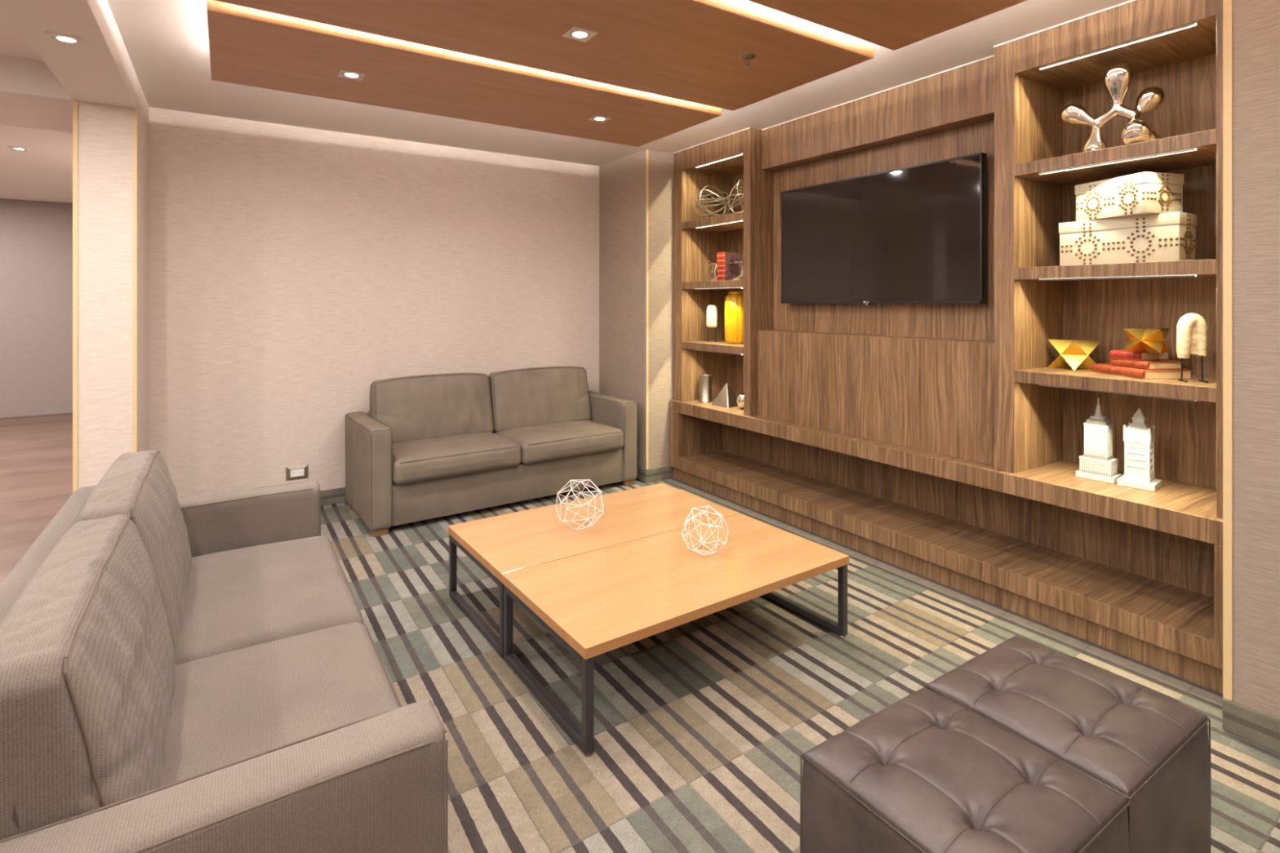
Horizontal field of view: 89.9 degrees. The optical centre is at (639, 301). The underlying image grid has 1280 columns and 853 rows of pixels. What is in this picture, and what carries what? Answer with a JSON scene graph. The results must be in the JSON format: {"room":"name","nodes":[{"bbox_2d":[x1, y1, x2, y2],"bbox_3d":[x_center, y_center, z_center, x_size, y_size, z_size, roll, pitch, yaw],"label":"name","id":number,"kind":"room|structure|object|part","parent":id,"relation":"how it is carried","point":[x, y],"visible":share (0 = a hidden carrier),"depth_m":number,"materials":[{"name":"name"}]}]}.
{"room":"lounge","nodes":[
{"label":"lounge","id":0,"kind":"room"},
{"bbox_2d":[0,198,72,417],"bbox_3d":[-8.421,0.085,6.850,5.700,2.730,0.150,0,0,-33],"label":"wall","id":1,"kind":"structure","parent":0,"point":[36,237],"depth_m":7.58,"materials":[{"name":"beige paint"}]},
{"bbox_2d":[0,412,72,427],"bbox_3d":[-8.444,1.394,6.733,5.535,0.112,0.020,0,0,-33],"label":"baseboard","id":2,"kind":"structure","parent":1,"relation":"attached to","point":[60,417],"depth_m":7.57,"materials":[{"name":"wood"}]},
{"bbox_2d":[77,75,149,488],"bbox_3d":[-3.067,0.110,3.756,0.260,2.680,0.840,0,0,-33],"label":"pillar","id":3,"kind":"structure","parent":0,"point":[104,131],"depth_m":3.41,"materials":[{"name":"beige paint"}]},
{"bbox_2d":[72,100,77,493],"bbox_3d":[-2.940,0.201,3.335,0.020,2.499,0.006,0,0,-33],"label":"trim","id":4,"kind":"structure","parent":3,"relation":"attached to","point":[74,102],"depth_m":3.33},
{"bbox_2d":[133,107,137,453],"bbox_3d":[-2.733,0.201,3.469,0.016,2.499,0.006,0,0,-33],"label":"trim","id":5,"kind":"structure","parent":3,"relation":"attached to","point":[135,110],"depth_m":3.47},
{"bbox_2d":[149,106,599,497],"bbox_3d":[-1.778,0.110,4.990,3.245,2.680,0.170,0,0,-33],"label":"wall","id":6,"kind":"structure","parent":0,"point":[294,270],"depth_m":4.59,"materials":[{"name":"beige paint"}]},
{"bbox_2d":[285,464,308,480],"bbox_3d":[-2.396,1.194,4.479,0.138,0.098,0.014,0,0,-33],"label":"wall outlet","id":7,"kind":"object","parent":6,"relation":"attached to","point":[298,472],"visible":1,"depth_m":4.48,"materials":[{"name":"brown metal"}]},
{"bbox_2d":[290,468,304,477],"bbox_3d":[-2.394,1.194,4.476,0.084,0.050,0.004,0,0,-33],"label":"receptacle","id":8,"kind":"object","parent":7,"relation":"attached to","point":[295,473],"depth_m":4.47,"materials":[{"name":"white paint"}]},
{"bbox_2d":[320,487,346,506],"bbox_3d":[-1.728,1.397,4.912,3.245,0.105,0.014,0,0,-33],"label":"baseboard","id":9,"kind":"structure","parent":6,"relation":"attached to","point":[336,495],"depth_m":4.60,"materials":[{"name":"carpet"}]},
{"bbox_2d":[0,0,1129,203],"bbox_3d":[-3.072,-1.255,2.539,10.000,0.110,13.200,0,0,-33],"label":"ceiling","id":10,"kind":"structure","parent":0,"point":[166,42],"depth_m":3.87,"materials":[{"name":"paint"}]},
{"bbox_2d":[8,146,30,151],"bbox_3d":[-4.853,-1.198,5.007,0.106,0.005,0.106,0,0,-33],"label":"recessed light","id":11,"kind":"object","parent":10,"relation":"in","point":[10,147],"visible":1,"depth_m":5.01,"materials":[{"name":"white"}]},
{"bbox_2d":[0,54,73,132],"bbox_3d":[-5.500,-1.140,2.183,5.535,0.180,0.840,0,0,-33],"label":"ceiling beam","id":12,"kind":"structure","parent":10,"relation":"attached to","point":[32,96],"depth_m":3.31,"materials":[{"name":"paint"}]},
{"bbox_2d":[0,0,136,108],"bbox_3d":[-0.911,-1.140,0.423,0.260,0.180,7.100,0,0,-33],"label":"ceiling beam","id":13,"kind":"structure","parent":10,"relation":"attached to","point":[102,71],"depth_m":2.68,"materials":[{"name":"paint"}]},
{"bbox_2d":[44,31,86,46],"bbox_3d":[-2.287,-1.048,2.554,0.106,0.005,0.106,0,0,-33],"label":"recessed light","id":14,"kind":"object","parent":13,"relation":"attached to","point":[54,37],"visible":1,"depth_m":2.55,"materials":[{"name":"white"}]},
{"bbox_2d":[206,0,721,146],"bbox_3d":[-0.806,-1.155,3.412,2.468,0.150,0.895,0,0,-33],"label":"ceiling panel","id":15,"kind":"object","parent":10,"relation":"attached to","point":[248,46],"visible":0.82,"depth_m":3.15,"materials":[{"name":"brown wood"}]},
{"bbox_2d":[337,68,365,80],"bbox_3d":[-1.369,-1.078,3.041,0.106,0.005,0.106,0,0,-33],"label":"recessed light","id":16,"kind":"object","parent":15,"relation":"attached to","point":[343,73],"visible":1,"depth_m":3.04,"materials":[{"name":"paint"}]},
{"bbox_2d":[587,115,612,122],"bbox_3d":[-0.236,-1.078,3.768,0.106,0.005,0.106,0,0,-33],"label":"recessed light","id":17,"kind":"object","parent":15,"relation":"attached to","point":[600,118],"visible":1,"depth_m":3.76,"materials":[{"name":"white"}]},
{"bbox_2d":[215,0,873,111],"bbox_3d":[-0.254,-1.155,2.558,2.468,0.150,0.932,0,0,-33],"label":"ceiling panel","id":18,"kind":"object","parent":10,"relation":"attached to","point":[685,50],"visible":1,"depth_m":2.64,"materials":[{"name":"brown wood"}]},
{"bbox_2d":[562,26,597,42],"bbox_3d":[-0.242,-1.078,2.580,0.106,0.005,0.106,0,0,-33],"label":"recessed light","id":19,"kind":"object","parent":18,"relation":"attached to","point":[575,33],"visible":1,"depth_m":2.57,"materials":[{"name":"white"}]},
{"bbox_2d":[737,52,755,68],"bbox_3d":[0.469,-1.054,2.810,0.076,0.053,0.076,0,0,-33],"label":"sprinkler","id":20,"kind":"object","parent":18,"relation":"attached to","point":[746,56],"visible":1,"depth_m":2.80,"materials":[{"name":"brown metal"}]},
{"bbox_3d":[0.469,-1.050,2.810,0.030,0.043,0.018,0,0,-4],"label":"sprinkler frame","id":21,"kind":"part","parent":20,"relation":"part of","materials":[{"name":"brown metal"}]},
{"bbox_2d":[747,0,1026,50],"bbox_3d":[0.306,-1.155,1.691,2.468,0.150,0.927,0,0,-33],"label":"ceiling panel","id":22,"kind":"object","parent":10,"relation":"attached to","point":[893,24],"visible":1,"depth_m":2.41,"materials":[{"name":"brown wood"}]},
{"bbox_2d":[599,149,673,477],"bbox_3d":[0.198,0.110,5.806,0.960,2.680,0.945,0,0,-33],"label":"wall","id":23,"kind":"structure","parent":0,"point":[622,181],"depth_m":5.28,"materials":[{"name":"beige paint"}]},
{"bbox_2d":[645,149,648,469],"bbox_3d":[0.058,0.058,5.150,0.020,2.574,0.005,0,0,-33],"label":"trim","id":24,"kind":"structure","parent":23,"relation":"attached to","point":[646,150],"depth_m":5.15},
{"bbox_2d":[636,465,671,483],"bbox_3d":[-0.056,1.397,5.524,0.254,0.105,0.775,0,0,-33],"label":"baseboard","id":25,"kind":"structure","parent":23,"relation":"attached to","point":[664,473],"depth_m":5.20,"materials":[{"name":"carpet"}]},
{"bbox_2d":[0,422,1279,852],"bbox_3d":[-3.141,1.475,2.554,9.900,0.050,13.100,0,0,-33],"label":"floor","id":26,"kind":"structure","parent":0,"point":[703,726],"depth_m":2.42,"materials":[{"name":"carpet"}]},
{"bbox_2d":[0,450,447,852],"bbox_3d":[-1.214,0.991,1.813,0.842,0.919,2.015,0,0,-33],"label":"sofa","id":27,"kind":"object","parent":26,"relation":"on","point":[201,673],"visible":1,"depth_m":1.25,"materials":[{"name":"grey fabric"}]},
{"bbox_3d":[-1.532,1.030,1.608,0.085,0.740,1.716,0,0,-33],"label":"frame","id":28,"kind":"part","parent":27,"relation":"part of","materials":[{"name":"grey fabric"}]},
{"bbox_2d":[0,514,175,839],"bbox_3d":[-1.144,0.768,1.341,0.256,0.474,0.867,0,0,-33],"label":"cushion","id":29,"kind":"object","parent":27,"relation":"on","point":[87,664],"depth_m":1.09,"materials":[{"name":"grey fabric"}]},
{"bbox_2d":[72,450,191,653],"bbox_3d":[-1.616,0.768,2.071,0.257,0.474,0.867,0,0,-33],"label":"cushion","id":30,"kind":"object","parent":27,"relation":"on","point":[140,486],"depth_m":1.90,"materials":[{"name":"grey fabric"}]},
{"bbox_3d":[-0.722,1.098,1.015,0.800,0.634,0.140,0,0,-33],"label":"armrest","id":31,"kind":"part","parent":27,"relation":"part of","materials":[{"name":"grey fabric"}]},
{"bbox_3d":[-1.741,1.097,2.589,0.800,0.635,0.139,0,0,-33],"label":"armrest","id":32,"kind":"part","parent":27,"relation":"part of","materials":[{"name":"grey fabric"}]},
{"bbox_2d":[173,536,364,665],"bbox_3d":[-1.354,1.061,2.241,0.612,0.183,0.868,0,0,-33],"label":"seat cushion","id":33,"kind":"object","parent":27,"relation":"on","point":[245,592],"depth_m":2.13,"materials":[{"name":"grey fabric"}]},
{"bbox_2d":[159,622,402,787],"bbox_3d":[-0.881,1.062,1.512,0.612,0.181,0.868,0,0,-33],"label":"seat cushion","id":34,"kind":"object","parent":27,"relation":"on","point":[235,704],"depth_m":1.59,"materials":[{"name":"grey fabric"}]},
{"bbox_2d":[345,366,636,537],"bbox_3d":[-1.046,0.991,4.803,2.016,0.919,0.817,0,0,-35],"label":"sofa","id":35,"kind":"object","parent":26,"relation":"on","point":[425,446],"visible":1,"depth_m":4.58,"materials":[{"name":"brown leather"}]},
{"bbox_3d":[-1.821,1.098,4.277,0.141,0.634,0.775,0,0,-35],"label":"armrest","id":36,"kind":"part","parent":35,"relation":"part of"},
{"bbox_3d":[-1.624,1.430,3.996,0.090,0.040,0.060,0,0,-35],"label":"leg","id":37,"kind":"part","parent":35,"relation":"part of","materials":[{"name":"brown wood"}]},
{"bbox_2d":[368,373,493,443],"bbox_3d":[-1.514,0.768,4.713,0.867,0.474,0.232,0,0,-35],"label":"cushion","id":38,"kind":"object","parent":35,"relation":"on","point":[434,406],"depth_m":4.63,"materials":[{"name":"leather"}]},
{"bbox_2d":[392,431,520,484],"bbox_3d":[-1.340,1.062,4.468,0.870,0.183,0.612,0,0,-35],"label":"seat cushion","id":39,"kind":"object","parent":35,"relation":"on","point":[421,460],"depth_m":4.29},
{"bbox_3d":[-1.042,1.280,4.798,1.744,0.260,0.680,0,0,-35],"label":"frame","id":40,"kind":"part","parent":35,"relation":"part of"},
{"bbox_2d":[488,366,591,431],"bbox_3d":[-0.806,0.768,5.217,0.867,0.474,0.232,0,0,-35],"label":"cushion","id":41,"kind":"object","parent":35,"relation":"on","point":[534,396],"depth_m":5.11,"materials":[{"name":"grey leather"}]},
{"bbox_2d":[493,420,623,464],"bbox_3d":[-0.632,1.061,4.973,0.870,0.182,0.612,0,0,-35],"label":"seat cushion","id":42,"kind":"object","parent":35,"relation":"on","point":[541,442],"depth_m":4.80,"materials":[{"name":"leather"}]},
{"bbox_3d":[-0.294,1.097,5.365,0.139,0.635,0.775,0,0,-35],"label":"armrest","id":43,"kind":"part","parent":35,"relation":"part of","materials":[{"name":"grey leather"}]},
{"bbox_3d":[-0.093,1.430,5.088,0.090,0.040,0.060,0,0,-35],"label":"leg","id":44,"kind":"part","parent":35,"relation":"part of","materials":[{"name":"brown wood"}]},
{"bbox_2d":[448,483,739,658],"bbox_3d":[-0.212,1.274,3.239,1.311,0.352,0.677,0,0,-35],"label":"coffee table","id":45,"kind":"object","parent":26,"relation":"on","point":[504,544],"visible":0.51,"depth_m":3.12,"materials":[{"name":"brown wood"}]},
{"bbox_3d":[-0.736,1.288,2.878,0.030,0.308,0.668,0,0,-35],"label":"leg frame","id":46,"kind":"part","parent":45,"relation":"part of","materials":[{"name":"metal"}]},
{"bbox_2d":[555,479,604,530],"bbox_3d":[-0.289,0.978,3.099,0.224,0.241,0.231,0,0,28],"label":"wire sphere","id":47,"kind":"object","parent":45,"relation":"on","point":[588,480],"visible":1,"depth_m":3.08,"materials":[{"name":"white metal"}]},
{"bbox_2d":[502,513,848,755],"bbox_3d":[0.174,1.274,2.679,1.311,0.352,0.677,0,0,-35],"label":"coffee table","id":48,"kind":"object","parent":26,"relation":"on","point":[593,603],"visible":1,"depth_m":2.54,"materials":[{"name":"brown wood"}]},
{"bbox_3d":[-0.349,1.288,2.318,0.030,0.308,0.668,0,0,-35],"label":"leg frame","id":49,"kind":"part","parent":48,"relation":"part of","materials":[{"name":"metal"}]},
{"bbox_2d":[680,505,728,555],"bbox_3d":[0.282,1.001,2.811,0.210,0.195,0.205,0,0,-33],"label":"wire sphere","id":50,"kind":"object","parent":48,"relation":"on","point":[695,508],"visible":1,"depth_m":2.80,"materials":[{"name":"white metal"}]},
{"bbox_3d":[0.698,1.288,3.040,0.030,0.308,0.668,0,0,-35],"label":"leg frame","id":51,"kind":"part","parent":48,"relation":"part of","materials":[{"name":"metal"}]},
{"bbox_2d":[670,397,1222,693],"bbox_3d":[1.427,1.127,3.925,0.540,0.647,3.520,0,0,-33],"label":"shelf","id":52,"kind":"object","parent":26,"relation":"on","point":[1133,573],"visible":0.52,"depth_m":3.19,"materials":[{"name":"brown wood"}]},
{"bbox_3d":[0.502,1.120,5.354,0.540,0.452,0.115,0,0,-33],"label":"panel","id":53,"kind":"part","parent":52,"relation":"part of","materials":[{"name":"brown wood"}]},
{"bbox_2d":[698,374,711,402],"bbox_3d":[0.529,0.697,5.166,0.106,0.212,0.106,0,0,-33],"label":"ornament","id":54,"kind":"object","parent":52,"relation":"on","point":[705,380],"visible":1,"depth_m":5.12,"materials":[{"name":"silver metal"}]},
{"bbox_2d":[673,127,773,416],"bbox_3d":[0.737,-0.213,5.029,0.500,2.033,0.915,0,0,-33],"label":"shelving unit","id":55,"kind":"object","parent":52,"relation":"on","point":[720,163],"visible":0.77,"depth_m":5.19,"materials":[{"name":"brown wood"}]},
{"bbox_3d":[0.518,-0.213,5.366,0.500,2.033,0.112,0,0,-33],"label":"panel","id":56,"kind":"part","parent":55,"relation":"part of","materials":[{"name":"brown wood"}]},
{"bbox_2d":[706,305,717,342],"bbox_3d":[0.576,0.172,5.130,0.085,0.295,0.045,0,0,14],"label":"figurine","id":57,"kind":"object","parent":55,"relation":"on","point":[712,315],"visible":1,"depth_m":5.11,"materials":[{"name":"stone"}]},
{"bbox_2d":[695,185,729,217],"bbox_3d":[0.581,-0.790,5.122,0.277,0.288,0.267,0,0,10],"label":"ball","id":58,"kind":"object","parent":55,"relation":"on","point":[717,200],"visible":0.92,"depth_m":5.08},
{"bbox_3d":[0.748,-1.150,5.011,0.500,0.160,0.734,0,0,-33],"label":"panel","id":59,"kind":"part","parent":55,"relation":"part of","materials":[{"name":"brown wood"}]},
{"bbox_3d":[0.736,0.347,5.003,0.470,0.055,0.734,0,0,-33],"label":"shelf","id":60,"kind":"part","parent":55,"relation":"part of","materials":[{"name":"brown wood"}]},
{"bbox_3d":[0.736,-0.133,5.003,0.470,0.055,0.734,0,0,-33],"label":"shelf","id":61,"kind":"part","parent":55,"relation":"part of","materials":[{"name":"brown wood"}]},
{"bbox_3d":[0.736,-0.618,5.003,0.470,0.055,0.734,0,0,-33],"label":"shelf","id":62,"kind":"part","parent":55,"relation":"part of","materials":[{"name":"brown wood"}]},
{"bbox_2d":[706,257,743,280],"bbox_3d":[0.672,-0.255,4.954,0.130,0.190,0.410,0,0,-33],"label":"bookend","id":63,"kind":"object","parent":55,"relation":"on","point":[740,277],"visible":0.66,"depth_m":4.89,"materials":[{"name":"silver metal"}]},
{"bbox_3d":[0.576,-0.291,5.100,0.128,0.119,0.062,0,0,-33],"label":"handle","id":64,"kind":"part","parent":63,"relation":"part of","materials":[{"name":"silver metal"}]},
{"bbox_3d":[0.734,-0.302,4.848,0.044,0.044,0.144,0,0,-33],"label":"screw rod","id":65,"kind":"part","parent":63,"relation":"part of","materials":[{"name":"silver metal"}]},
{"bbox_2d":[716,252,739,280],"bbox_3d":[0.679,-0.271,4.962,0.159,0.222,0.095,0,0,-33],"label":"book","id":66,"kind":"object","parent":55,"relation":"on","point":[725,271],"visible":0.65,"depth_m":4.92,"materials":[{"name":"red fabric"}]},
{"bbox_2d":[724,291,743,343],"bbox_3d":[0.756,0.119,4.953,0.198,0.402,0.202,0,0,-33],"label":"jar","id":67,"kind":"object","parent":55,"relation":"on","point":[734,300],"visible":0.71,"depth_m":4.87,"materials":[{"name":"yellow glass"}]},
{"bbox_2d":[726,178,743,213],"bbox_3d":[0.793,-0.790,4.831,0.282,0.282,0.286,0,0,-33],"label":"ball","id":68,"kind":"object","parent":55,"relation":"on","point":[737,184],"visible":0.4,"depth_m":4.82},
{"bbox_3d":[0.946,-0.134,5.139,0.030,1.873,0.734,0,0,-33],"label":"panel","id":69,"kind":"part","parent":55,"relation":"part of","materials":[{"name":"brown wood"}]},
{"bbox_3d":[0.966,-0.213,4.674,0.500,2.033,0.069,0,0,-33],"label":"panel","id":70,"kind":"part","parent":55,"relation":"part of","materials":[{"name":"brown wood"}]},
{"bbox_2d":[711,382,738,408],"bbox_3d":[0.675,0.715,4.980,0.175,0.175,0.175,0,0,-41],"label":"ornament","id":71,"kind":"object","parent":52,"relation":"on","point":[726,397],"visible":0.88,"depth_m":4.94,"materials":[{"name":"silver metal"}]},
{"bbox_2d":[736,392,743,408],"bbox_3d":[0.786,0.741,4.814,0.124,0.124,0.124,0,0,-33],"label":"ball ornament","id":72,"kind":"object","parent":52,"relation":"on","point":[740,399],"visible":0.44,"depth_m":4.78,"materials":[{"name":"silver metal"}]},
{"bbox_2d":[670,397,1222,546],"bbox_3d":[1.427,0.849,3.925,0.540,0.091,3.520,0,0,-33],"label":"countertop","id":73,"kind":"structure","parent":52,"relation":"on","point":[1183,509],"depth_m":2.94,"materials":[{"name":"brown wood"}]},
{"bbox_3d":[1.631,1.120,4.032,0.080,0.452,3.331,0,0,-33],"label":"panel","id":74,"kind":"part","parent":52,"relation":"part of","materials":[{"name":"brown wood"}]},
{"bbox_2d":[1075,397,1121,484],"bbox_3d":[2.086,0.620,2.916,0.104,0.366,0.148,0,0,-37],"label":"model","id":75,"kind":"object","parent":52,"relation":"on","point":[1098,463],"visible":1,"depth_m":2.89},
{"bbox_2d":[994,0,1222,518],"bbox_3d":[2.155,-0.213,2.836,0.500,2.033,0.900,0,0,-33],"label":"shelving unit","id":76,"kind":"object","parent":52,"relation":"on","point":[1175,46],"visible":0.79,"depth_m":2.94,"materials":[{"name":"brown wood"}]},
{"bbox_3d":[1.937,-0.213,3.174,0.500,2.033,0.094,0,0,-33],"label":"panel","id":77,"kind":"part","parent":76,"relation":"part of","materials":[{"name":"brown wood"}]},
{"bbox_2d":[1048,339,1102,369],"bbox_3d":[2.084,0.251,3.075,0.152,0.137,0.152,0,0,-11],"label":"star ornament","id":78,"kind":"object","parent":76,"relation":"on","point":[1074,354],"visible":0.94,"depth_m":3.04,"materials":[{"name":"gold metal"}]},
{"bbox_2d":[1060,62,1165,152],"bbox_3d":[2.066,-0.841,2.820,0.282,0.390,0.364,0,0,-33],"label":"sculpture","id":79,"kind":"object","parent":76,"relation":"on","point":[1118,77],"visible":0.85,"depth_m":2.74,"materials":[{"name":"silver metal"}]},
{"bbox_3d":[2.160,-1.150,2.829,0.500,0.160,0.728,0,0,-33],"label":"panel","id":80,"kind":"part","parent":76,"relation":"part of","materials":[{"name":"brown wood"}]},
{"bbox_3d":[2.147,0.347,2.821,0.470,0.055,0.728,0,0,-33],"label":"shelf","id":81,"kind":"part","parent":76,"relation":"part of","materials":[{"name":"brown wood"}]},
{"bbox_3d":[2.147,-0.133,2.821,0.470,0.055,0.728,0,0,-33],"label":"shelf","id":82,"kind":"part","parent":76,"relation":"part of","materials":[{"name":"brown wood"}]},
{"bbox_3d":[2.147,-0.618,2.821,0.470,0.055,0.728,0,0,-33],"label":"shelf","id":83,"kind":"part","parent":76,"relation":"part of","materials":[{"name":"brown wood"}]},
{"bbox_2d":[1058,211,1197,266],"bbox_3d":[2.127,-0.263,2.812,0.180,0.204,0.456,0,0,-32],"label":"storage box","id":84,"kind":"object","parent":76,"relation":"on","point":[1169,236],"visible":1,"depth_m":2.72,"materials":[{"name":"beige cardboard"}]},
{"bbox_3d":[2.128,-0.340,2.815,0.176,0.049,0.451,0,0,-32],"label":"box lid","id":85,"kind":"part","parent":84,"relation":"part of","materials":[{"name":"beige cardboard"}]},
{"bbox_2d":[1075,171,1183,221],"bbox_3d":[2.119,-0.448,2.787,0.210,0.166,0.326,0,0,-14],"label":"storage box","id":86,"kind":"object","parent":84,"relation":"on","point":[1145,193],"visible":0.99,"depth_m":2.67,"materials":[{"name":"beige cardboard"}]},
{"bbox_3d":[2.120,-0.509,2.790,0.206,0.044,0.321,0,0,-14],"label":"box lid","id":87,"kind":"part","parent":86,"relation":"part of","materials":[{"name":"beige cardboard"}]},
{"bbox_3d":[2.357,-0.134,2.957,0.030,1.873,0.728,0,0,-33],"label":"panel","id":88,"kind":"part","parent":76,"relation":"part of","materials":[{"name":"brown wood"}]},
{"bbox_2d":[1090,363,1192,379],"bbox_3d":[2.183,0.302,2.804,0.213,0.036,0.300,0,0,-1],"label":"book","id":89,"kind":"object","parent":76,"relation":"on","point":[1140,373],"visible":0.93,"depth_m":2.68,"materials":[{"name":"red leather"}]},
{"bbox_2d":[1110,358,1184,368],"bbox_3d":[2.204,0.267,2.791,0.178,0.031,0.185,0,0,-6],"label":"book","id":90,"kind":"object","parent":89,"relation":"on","point":[1146,364],"visible":0.95,"depth_m":2.71,"materials":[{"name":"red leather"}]},
{"bbox_2d":[1109,349,1169,360],"bbox_3d":[2.210,0.233,2.835,0.198,0.036,0.125,0,0,-19],"label":"book","id":91,"kind":"object","parent":90,"relation":"on","point":[1140,356],"visible":0.93,"depth_m":2.79,"materials":[{"name":"red paper"}]},
{"bbox_2d":[1123,327,1168,353],"bbox_3d":[2.171,0.164,2.748,0.128,0.100,0.128,0,0,-38],"label":"star ornament","id":92,"kind":"object","parent":91,"relation":"on","point":[1140,340],"visible":1,"depth_m":2.72,"materials":[{"name":"gold metal"}]},
{"bbox_2d":[1176,312,1208,382],"bbox_3d":[2.213,0.181,2.567,0.100,0.276,0.065,0,0,14],"label":"figurine","id":93,"kind":"object","parent":76,"relation":"on","point":[1191,328],"visible":1,"depth_m":2.56,"materials":[{"name":"stone"}]},
{"bbox_3d":[2.179,0.261,2.571,0.006,0.117,0.056,0,0,14],"label":"leg","id":94,"kind":"part","parent":93,"relation":"part of","materials":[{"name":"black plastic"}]},
{"bbox_3d":[2.246,0.261,2.554,0.006,0.117,0.056,0,0,14],"label":"leg","id":95,"kind":"part","parent":93,"relation":"part of","materials":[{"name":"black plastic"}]},
{"bbox_3d":[2.379,-0.213,2.490,0.500,2.033,0.078,0,0,-33],"label":"panel","id":96,"kind":"part","parent":76,"relation":"part of","materials":[{"name":"brown wood"}]},
{"bbox_2d":[1116,408,1161,491],"bbox_3d":[2.182,0.633,2.799,0.132,0.340,0.132,0,0,-41],"label":"model","id":97,"kind":"object","parent":52,"relation":"on","point":[1139,437],"visible":1,"depth_m":2.77},
{"bbox_3d":[2.363,1.120,2.478,0.540,0.452,0.074,0,0,-33],"label":"panel","id":98,"kind":"part","parent":52,"relation":"part of","materials":[{"name":"brown wood"}]},
{"bbox_2d":[800,687,1131,852],"bbox_3d":[0.695,1.227,1.403,0.478,0.447,0.478,0,0,-33],"label":"ottoman","id":99,"kind":"object","parent":26,"relation":"on","point":[924,772],"visible":1,"depth_m":1.35,"materials":[{"name":"brown leather"}]},
{"bbox_2d":[924,635,1211,852],"bbox_3d":[1.097,1.227,1.669,0.478,0.447,0.478,0,0,-33],"label":"ottoman","id":100,"kind":"object","parent":26,"relation":"on","point":[1151,748],"visible":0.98,"depth_m":1.55,"materials":[{"name":"brown leather"}]},
{"bbox_2d":[1232,0,1279,719],"bbox_3d":[3.321,0.110,0.987,0.950,2.680,3.450,0,0,-33],"label":"wall","id":101,"kind":"structure","parent":0,"point":[1255,23],"depth_m":2.11,"materials":[{"name":"beige paint"}]},
{"bbox_2d":[673,0,1135,153],"bbox_3d":[1.279,-1.227,3.829,0.116,0.006,3.520,0,0,-33],"label":"trim","id":102,"kind":"structure","parent":101,"relation":"attached to","point":[1130,1],"depth_m":3.34,"materials":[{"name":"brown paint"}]},
{"bbox_2d":[1222,0,1232,701],"bbox_3d":[1.989,0.058,2.168,0.005,2.574,0.024,0,0,-33],"label":"trim","id":103,"kind":"structure","parent":101,"relation":"attached to","point":[1227,4],"depth_m":2.17,"materials":[{"name":"beige wood"}]},
{"bbox_2d":[1222,697,1279,754],"bbox_3d":[2.916,1.397,0.726,0.014,0.105,3.452,0,0,-33],"label":"baseboard","id":104,"kind":"structure","parent":101,"relation":"attached to","point":[1263,730],"depth_m":2.11,"materials":[{"name":"carpet"}]},
{"bbox_3d":[1.739,0.110,4.129,0.195,2.680,3.545,0,0,-33],"label":"wall","id":105,"kind":"structure","parent":0,"visible":0},
{"bbox_2d":[757,56,994,465],"bbox_3d":[1.477,-0.213,3.948,0.430,2.033,1.705,0,0,-33],"label":"panelling","id":106,"kind":"object","parent":105,"relation":"attached to","point":[920,376],"visible":0.56,"depth_m":3.72,"materials":[{"name":"brown wood"}]},
{"bbox_3d":[1.477,0.502,3.948,0.430,0.602,1.705,0,0,-33],"label":"panel","id":107,"kind":"part","parent":106,"relation":"part of","materials":[{"name":"brown wood"}]},
{"bbox_3d":[1.495,-1.087,3.960,0.388,0.285,1.705,0,0,-33],"label":"panel","id":108,"kind":"part","parent":106,"relation":"part of","materials":[{"name":"brown wood"}]},
{"bbox_2d":[781,151,986,304],"bbox_3d":[1.398,-0.375,3.888,0.083,0.784,1.410,0,0,-33],"label":"television","id":109,"kind":"object","parent":106,"relation":"attached to","point":[916,233],"visible":1,"depth_m":3.73,"materials":[{"name":"black plastic"}]},
{"bbox_3d":[1.387,-0.379,3.881,0.045,0.776,1.410,0,0,-33],"label":"casing","id":110,"kind":"part","parent":109,"relation":"part of","materials":[{"name":"black plastic"}]},
{"bbox_3d":[1.543,-0.372,3.991,0.273,1.146,1.705,0,0,-33],"label":"panel","id":111,"kind":"part","parent":106,"relation":"part of","materials":[{"name":"brown wood"}]}
]}

